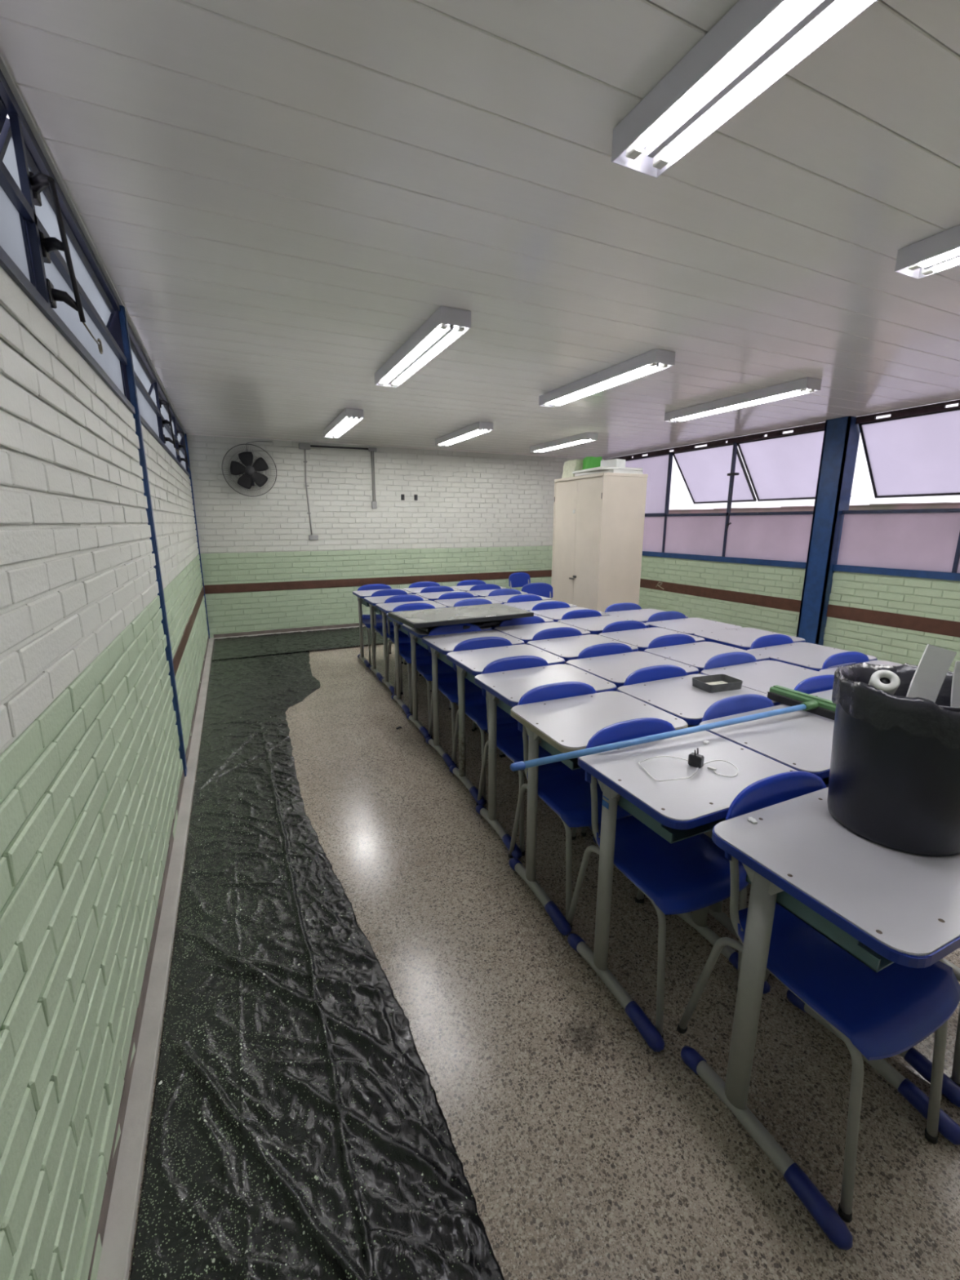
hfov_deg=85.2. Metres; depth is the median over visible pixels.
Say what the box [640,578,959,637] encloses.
trim
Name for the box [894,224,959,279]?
ceiling light
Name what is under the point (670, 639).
chair
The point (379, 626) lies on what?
chair
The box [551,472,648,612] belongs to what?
tall cabinet
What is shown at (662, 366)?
socket
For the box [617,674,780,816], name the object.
school desk
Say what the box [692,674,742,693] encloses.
tray
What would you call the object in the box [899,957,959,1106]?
school desk
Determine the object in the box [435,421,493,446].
ceiling light
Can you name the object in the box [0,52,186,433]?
trim
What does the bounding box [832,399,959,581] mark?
window
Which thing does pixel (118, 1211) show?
baseboard
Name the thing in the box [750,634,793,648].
chair
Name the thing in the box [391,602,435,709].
chair
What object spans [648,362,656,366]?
socket
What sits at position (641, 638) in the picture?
school desk
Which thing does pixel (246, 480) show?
wall fan
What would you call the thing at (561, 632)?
chair
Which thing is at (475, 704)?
chair
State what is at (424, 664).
chair
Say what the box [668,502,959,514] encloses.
window sill
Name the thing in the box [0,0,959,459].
ceiling
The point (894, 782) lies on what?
waste bin
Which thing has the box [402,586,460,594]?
school desk
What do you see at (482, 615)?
television
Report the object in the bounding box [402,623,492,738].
school desk
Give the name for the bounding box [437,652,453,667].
shelf
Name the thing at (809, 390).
socket
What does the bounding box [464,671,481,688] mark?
shelf
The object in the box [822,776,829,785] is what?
shelf
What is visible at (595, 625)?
school desk
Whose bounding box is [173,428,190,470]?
lever
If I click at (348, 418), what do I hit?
ceiling light
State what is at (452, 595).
chair
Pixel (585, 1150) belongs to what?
floor
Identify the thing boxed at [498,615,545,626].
chair
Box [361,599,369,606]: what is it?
shelf
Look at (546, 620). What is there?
school desk
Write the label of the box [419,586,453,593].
chair
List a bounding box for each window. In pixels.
[0,69,135,413]
[127,320,190,476]
[604,422,851,568]
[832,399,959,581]
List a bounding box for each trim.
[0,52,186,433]
[108,305,187,776]
[173,586,204,676]
[180,433,209,638]
[186,433,604,460]
[204,569,551,594]
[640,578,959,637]
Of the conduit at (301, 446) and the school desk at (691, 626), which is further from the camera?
the conduit at (301, 446)
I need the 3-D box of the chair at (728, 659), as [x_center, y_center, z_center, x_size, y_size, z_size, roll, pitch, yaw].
[1.362,0.502,2.651,0.394,0.824,0.495,-6,14,-25]
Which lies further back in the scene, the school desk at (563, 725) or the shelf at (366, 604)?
the shelf at (366, 604)
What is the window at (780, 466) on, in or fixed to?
in the wall at (935, 598)
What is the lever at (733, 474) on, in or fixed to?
hanging from the window at (780, 466)
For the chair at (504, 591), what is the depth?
5.32 m
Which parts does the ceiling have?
panel, panel, panel, panel, panel, panel, panel, panel, panel, panel, panel, panel, panel, panel, panel, panel, panel, panel, panel, panel, panel, panel, panel, panel, panel, panel, panel, panel, panel, panel, panel, panel, panel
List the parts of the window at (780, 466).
pane, sash, pane, pane, pane, sash, head rail, pane, pane, sash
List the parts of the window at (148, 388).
pane, sash, pane, sash, pane, sash, sash, pane, pane, sash, pane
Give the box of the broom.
[510,684,835,771]
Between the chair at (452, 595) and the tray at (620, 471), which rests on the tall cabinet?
the tray at (620, 471)
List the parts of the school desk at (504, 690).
rail, leg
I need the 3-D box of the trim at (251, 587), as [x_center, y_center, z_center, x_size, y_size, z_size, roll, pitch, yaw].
[-0.716,-0.923,7.880,6.150,0.110,0.016,-6,14,-24]
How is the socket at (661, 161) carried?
attached to the ceiling light at (756, 43)
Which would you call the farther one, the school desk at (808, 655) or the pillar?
the pillar
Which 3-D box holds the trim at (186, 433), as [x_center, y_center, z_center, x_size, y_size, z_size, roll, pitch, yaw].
[-0.714,-2.729,7.469,6.150,0.016,0.016,-6,14,-24]
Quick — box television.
[387,603,533,633]
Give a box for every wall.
[0,266,208,1279]
[186,435,604,637]
[638,555,959,671]
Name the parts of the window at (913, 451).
pane, head rail, sash, pane, pane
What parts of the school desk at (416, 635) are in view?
leg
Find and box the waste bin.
[826,662,959,856]
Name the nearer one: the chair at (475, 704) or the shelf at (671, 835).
the shelf at (671, 835)
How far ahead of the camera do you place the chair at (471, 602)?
4.63 m
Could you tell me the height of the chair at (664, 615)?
0.824 m
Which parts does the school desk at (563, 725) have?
leg, rail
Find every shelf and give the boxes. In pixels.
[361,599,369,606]
[373,606,382,614]
[398,624,408,635]
[415,636,428,649]
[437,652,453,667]
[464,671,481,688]
[497,698,512,715]
[538,737,581,769]
[617,795,725,843]
[746,874,893,972]
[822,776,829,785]
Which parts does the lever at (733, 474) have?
cord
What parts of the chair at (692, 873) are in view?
leg, frame, backrest, leg, seat, frame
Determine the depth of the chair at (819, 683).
2.29 m
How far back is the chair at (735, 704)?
2.04 m
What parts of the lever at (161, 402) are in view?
arm, arm, arm, rod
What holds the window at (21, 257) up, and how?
in the wall at (91, 768)
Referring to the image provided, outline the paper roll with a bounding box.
[868,670,900,694]
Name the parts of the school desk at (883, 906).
leg, rail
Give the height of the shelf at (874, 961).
0.097 m
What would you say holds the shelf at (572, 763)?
attached to the school desk at (563, 725)
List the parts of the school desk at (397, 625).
leg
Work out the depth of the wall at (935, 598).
5.60 m
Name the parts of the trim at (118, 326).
web plate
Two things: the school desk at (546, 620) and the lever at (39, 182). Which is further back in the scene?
the school desk at (546, 620)
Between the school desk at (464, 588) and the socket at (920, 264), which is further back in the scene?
the school desk at (464, 588)
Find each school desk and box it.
[352,588,412,667]
[364,594,428,680]
[375,600,446,694]
[386,613,458,715]
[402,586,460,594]
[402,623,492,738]
[416,591,478,600]
[422,630,524,767]
[433,596,502,607]
[446,644,564,805]
[450,584,506,591]
[466,588,527,597]
[474,664,616,859]
[484,593,551,604]
[491,613,554,630]
[493,622,591,644]
[503,600,577,611]
[508,691,688,935]
[526,634,638,664]
[528,607,608,622]
[557,615,648,635]
[565,651,698,691]
[567,730,796,1052]
[598,627,705,651]
[603,608,688,622]
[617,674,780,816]
[644,641,769,674]
[646,617,742,635]
[680,786,959,1249]
[693,627,805,650]
[698,704,834,938]
[700,660,827,704]
[746,642,877,671]
[808,688,832,700]
[818,660,902,675]
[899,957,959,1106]
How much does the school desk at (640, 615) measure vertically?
0.760 m
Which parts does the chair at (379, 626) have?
leg, frame, seat, backrest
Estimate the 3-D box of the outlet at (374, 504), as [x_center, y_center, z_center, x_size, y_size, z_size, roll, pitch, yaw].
[-1.474,-1.881,7.282,0.070,0.100,0.031,-6,14,-24]
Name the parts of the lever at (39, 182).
arm, arm, arm, rod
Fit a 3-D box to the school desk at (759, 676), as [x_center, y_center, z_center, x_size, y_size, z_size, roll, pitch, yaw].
[1.407,0.539,2.608,0.545,0.760,0.477,-6,14,-24]
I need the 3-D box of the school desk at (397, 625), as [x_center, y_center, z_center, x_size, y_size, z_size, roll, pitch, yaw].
[-0.441,0.164,4.275,0.545,0.760,0.477,-6,14,-25]
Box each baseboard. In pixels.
[87,635,213,1279]
[213,622,365,639]
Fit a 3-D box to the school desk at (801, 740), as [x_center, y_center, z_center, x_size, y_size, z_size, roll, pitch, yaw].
[1.116,0.691,1.933,0.545,0.760,0.477,-6,14,-24]
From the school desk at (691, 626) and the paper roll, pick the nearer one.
the paper roll
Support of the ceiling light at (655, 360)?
attached to the ceiling
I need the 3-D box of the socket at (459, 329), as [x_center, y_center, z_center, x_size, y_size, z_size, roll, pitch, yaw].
[-0.098,-1.590,2.654,0.032,0.034,0.037,-6,14,-24]
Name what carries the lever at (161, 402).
attached to the window at (148, 388)
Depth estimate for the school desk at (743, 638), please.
3.38 m
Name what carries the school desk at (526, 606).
on the floor
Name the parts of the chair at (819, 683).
backrest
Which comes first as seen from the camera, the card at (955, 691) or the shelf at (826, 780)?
the card at (955, 691)
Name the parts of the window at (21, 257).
sash, pane, sash, pane, sash, sash, pane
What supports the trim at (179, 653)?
attached to the wall at (91, 768)
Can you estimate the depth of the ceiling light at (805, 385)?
4.26 m
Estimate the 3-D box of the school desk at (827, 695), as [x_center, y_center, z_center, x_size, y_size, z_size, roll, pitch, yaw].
[1.605,0.632,2.196,0.545,0.760,0.477,-6,14,-24]
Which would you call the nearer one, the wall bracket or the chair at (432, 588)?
the chair at (432, 588)
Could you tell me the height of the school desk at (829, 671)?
0.760 m
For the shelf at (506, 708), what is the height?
0.097 m
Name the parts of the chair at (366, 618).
frame, backrest, seat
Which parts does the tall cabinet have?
door, door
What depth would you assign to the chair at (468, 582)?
6.16 m
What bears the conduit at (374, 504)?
attached to the wall at (473, 512)
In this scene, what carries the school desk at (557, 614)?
on the floor
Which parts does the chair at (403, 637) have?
leg, frame, seat, backrest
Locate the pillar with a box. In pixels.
[796,416,860,645]
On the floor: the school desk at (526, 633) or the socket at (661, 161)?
the school desk at (526, 633)
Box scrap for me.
[747,817,757,823]
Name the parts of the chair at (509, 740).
leg, frame, backrest, seat, frame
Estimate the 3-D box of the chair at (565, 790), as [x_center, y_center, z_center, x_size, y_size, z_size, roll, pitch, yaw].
[0.390,0.617,2.140,0.394,0.824,0.495,-6,14,-24]
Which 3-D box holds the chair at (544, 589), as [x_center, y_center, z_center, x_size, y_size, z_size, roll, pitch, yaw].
[0.693,-0.204,5.787,0.394,0.824,0.495,-5,14,-21]
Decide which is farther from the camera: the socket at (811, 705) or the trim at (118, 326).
the trim at (118, 326)
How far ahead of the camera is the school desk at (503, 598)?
5.10 m
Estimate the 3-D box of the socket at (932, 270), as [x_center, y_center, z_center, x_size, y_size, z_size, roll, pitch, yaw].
[1.754,-1.451,2.038,0.032,0.034,0.037,-6,14,-24]
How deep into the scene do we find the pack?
5.97 m
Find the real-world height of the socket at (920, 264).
0.034 m
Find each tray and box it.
[574,469,643,476]
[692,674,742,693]
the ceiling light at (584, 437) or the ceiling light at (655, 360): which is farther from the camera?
the ceiling light at (584, 437)
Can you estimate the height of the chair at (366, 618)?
0.824 m
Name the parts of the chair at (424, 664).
leg, frame, seat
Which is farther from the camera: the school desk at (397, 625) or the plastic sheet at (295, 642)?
the plastic sheet at (295, 642)
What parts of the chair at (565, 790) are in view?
leg, frame, backrest, leg, seat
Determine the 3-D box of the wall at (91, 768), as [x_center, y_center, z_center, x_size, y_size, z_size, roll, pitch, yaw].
[-1.653,-0.076,2.500,0.166,2.010,9.050,-6,14,-24]
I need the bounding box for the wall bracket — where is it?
[400,494,404,500]
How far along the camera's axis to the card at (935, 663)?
1.17 m
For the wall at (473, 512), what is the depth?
7.24 m
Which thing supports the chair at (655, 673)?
on the floor
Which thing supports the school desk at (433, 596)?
on the floor
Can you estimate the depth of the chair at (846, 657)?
2.72 m
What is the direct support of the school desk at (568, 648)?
on the floor
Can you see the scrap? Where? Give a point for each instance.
(752, 820)
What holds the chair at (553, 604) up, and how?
on the floor
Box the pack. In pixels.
[561,455,602,478]
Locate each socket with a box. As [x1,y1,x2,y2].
[439,323,448,329]
[456,325,464,332]
[626,139,643,159]
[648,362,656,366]
[652,146,670,169]
[660,363,667,368]
[800,700,818,711]
[807,388,813,392]
[907,262,923,271]
[921,266,936,275]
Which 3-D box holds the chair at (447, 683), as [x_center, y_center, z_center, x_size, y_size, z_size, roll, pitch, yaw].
[-0.101,0.325,3.434,0.394,0.824,0.495,-6,14,-24]
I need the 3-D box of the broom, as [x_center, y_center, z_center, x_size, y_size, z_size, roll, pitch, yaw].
[0.726,0.312,1.742,1.336,0.056,0.400,-6,14,-24]
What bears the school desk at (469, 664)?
on the floor
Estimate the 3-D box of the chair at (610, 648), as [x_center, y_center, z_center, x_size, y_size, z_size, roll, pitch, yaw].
[0.765,0.455,2.858,0.394,0.824,0.495,-6,14,-25]
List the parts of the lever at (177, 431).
arm, rod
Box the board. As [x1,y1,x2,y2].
[572,466,642,474]
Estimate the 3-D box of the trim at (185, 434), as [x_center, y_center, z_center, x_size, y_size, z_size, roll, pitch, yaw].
[-3.548,-1.221,6.405,0.176,2.468,0.087,-6,14,-24]
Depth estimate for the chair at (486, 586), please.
5.73 m
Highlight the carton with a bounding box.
[600,458,625,467]
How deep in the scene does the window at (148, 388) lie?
3.62 m
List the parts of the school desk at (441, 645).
leg, rail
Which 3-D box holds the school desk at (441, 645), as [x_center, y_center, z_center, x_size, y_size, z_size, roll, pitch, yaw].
[-0.056,0.363,3.391,0.545,0.760,0.477,-6,14,-25]
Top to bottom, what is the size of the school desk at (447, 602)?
0.760 m
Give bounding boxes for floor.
[128,642,959,1279]
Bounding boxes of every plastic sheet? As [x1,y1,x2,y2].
[129,650,504,1279]
[211,626,389,660]
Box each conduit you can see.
[298,443,368,539]
[368,447,377,508]
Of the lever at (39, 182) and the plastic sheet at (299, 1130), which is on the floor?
the plastic sheet at (299, 1130)
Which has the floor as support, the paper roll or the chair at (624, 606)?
the chair at (624, 606)
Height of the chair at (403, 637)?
0.824 m
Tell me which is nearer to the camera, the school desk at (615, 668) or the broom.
the broom
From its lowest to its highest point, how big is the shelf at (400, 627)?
0.097 m
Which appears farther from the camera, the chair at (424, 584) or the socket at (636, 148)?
the chair at (424, 584)
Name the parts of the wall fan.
blade, blade, blade, blade, blade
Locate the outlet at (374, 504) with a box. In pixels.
[371,501,377,508]
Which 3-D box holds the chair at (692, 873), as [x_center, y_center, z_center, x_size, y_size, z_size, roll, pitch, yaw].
[0.581,0.710,1.725,0.394,0.824,0.495,-6,14,-25]
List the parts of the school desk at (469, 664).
leg, rail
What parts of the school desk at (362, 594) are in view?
leg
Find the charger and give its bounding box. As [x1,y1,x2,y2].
[638,747,737,781]
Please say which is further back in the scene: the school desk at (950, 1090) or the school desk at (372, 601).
the school desk at (372, 601)
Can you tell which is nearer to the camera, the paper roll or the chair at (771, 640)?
the paper roll
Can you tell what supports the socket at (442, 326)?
attached to the ceiling light at (446, 325)
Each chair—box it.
[356,583,403,665]
[370,589,421,675]
[384,595,424,694]
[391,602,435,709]
[408,581,439,587]
[408,631,476,736]
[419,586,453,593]
[427,622,505,766]
[437,591,475,599]
[451,636,517,803]
[453,598,492,606]
[456,579,485,586]
[469,583,501,591]
[475,655,586,856]
[488,588,521,595]
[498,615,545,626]
[506,594,542,603]
[507,681,644,928]
[508,572,530,588]
[521,582,552,599]
[531,600,570,610]
[531,626,582,640]
[560,608,602,619]
[566,717,749,1039]
[577,642,633,658]
[601,620,646,632]
[604,602,641,612]
[623,664,688,685]
[647,611,686,622]
[647,634,696,648]
[676,770,959,1222]
[702,651,757,670]
[702,693,774,721]
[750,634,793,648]
[793,674,834,787]
[821,651,870,669]
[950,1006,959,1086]
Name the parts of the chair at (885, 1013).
leg, leg, backrest, frame, seat, frame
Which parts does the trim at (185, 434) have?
web plate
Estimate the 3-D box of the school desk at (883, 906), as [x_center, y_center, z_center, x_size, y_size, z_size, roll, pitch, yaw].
[0.875,0.838,1.278,0.545,0.760,0.477,-6,14,-24]
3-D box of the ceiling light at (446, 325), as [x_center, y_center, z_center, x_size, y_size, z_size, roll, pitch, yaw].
[-0.397,-1.728,3.166,0.160,0.078,1.320,-6,14,-24]
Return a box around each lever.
[29,171,102,354]
[155,398,178,454]
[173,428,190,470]
[725,472,738,531]
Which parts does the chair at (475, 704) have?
leg, frame, backrest, seat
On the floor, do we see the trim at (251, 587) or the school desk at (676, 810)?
the school desk at (676, 810)
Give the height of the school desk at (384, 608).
0.760 m
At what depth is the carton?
5.55 m
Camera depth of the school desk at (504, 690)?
2.46 m
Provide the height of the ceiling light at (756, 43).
0.078 m
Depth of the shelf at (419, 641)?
3.66 m
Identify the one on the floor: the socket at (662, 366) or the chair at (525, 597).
the chair at (525, 597)
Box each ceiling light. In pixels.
[323,408,364,438]
[374,306,471,387]
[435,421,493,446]
[529,432,597,453]
[538,348,675,407]
[611,0,877,177]
[664,377,822,422]
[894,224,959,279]
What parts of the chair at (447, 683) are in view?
leg, frame, backrest, seat, leg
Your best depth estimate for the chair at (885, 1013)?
1.21 m
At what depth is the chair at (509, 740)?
2.58 m
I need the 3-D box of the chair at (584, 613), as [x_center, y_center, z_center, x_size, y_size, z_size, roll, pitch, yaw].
[0.853,0.200,3.993,0.394,0.824,0.495,-6,14,-25]
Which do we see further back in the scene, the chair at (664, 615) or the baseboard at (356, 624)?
the baseboard at (356, 624)
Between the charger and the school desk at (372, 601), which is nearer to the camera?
the charger
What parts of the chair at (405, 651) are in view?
leg, frame, backrest, seat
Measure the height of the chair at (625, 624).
0.824 m
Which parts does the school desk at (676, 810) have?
leg, rail, leg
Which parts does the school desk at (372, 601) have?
leg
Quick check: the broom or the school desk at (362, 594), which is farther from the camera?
the school desk at (362, 594)
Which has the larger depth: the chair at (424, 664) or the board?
the board
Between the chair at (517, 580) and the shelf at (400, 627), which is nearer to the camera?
the shelf at (400, 627)
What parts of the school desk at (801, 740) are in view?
leg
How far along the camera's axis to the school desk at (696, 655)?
2.96 m
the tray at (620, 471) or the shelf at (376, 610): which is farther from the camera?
the tray at (620, 471)
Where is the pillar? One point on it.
(841, 435)
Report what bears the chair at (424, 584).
on the floor
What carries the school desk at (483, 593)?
on the floor
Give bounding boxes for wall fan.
[222,440,276,496]
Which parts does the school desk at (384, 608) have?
leg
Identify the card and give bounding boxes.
[906,644,956,702]
[950,661,959,707]

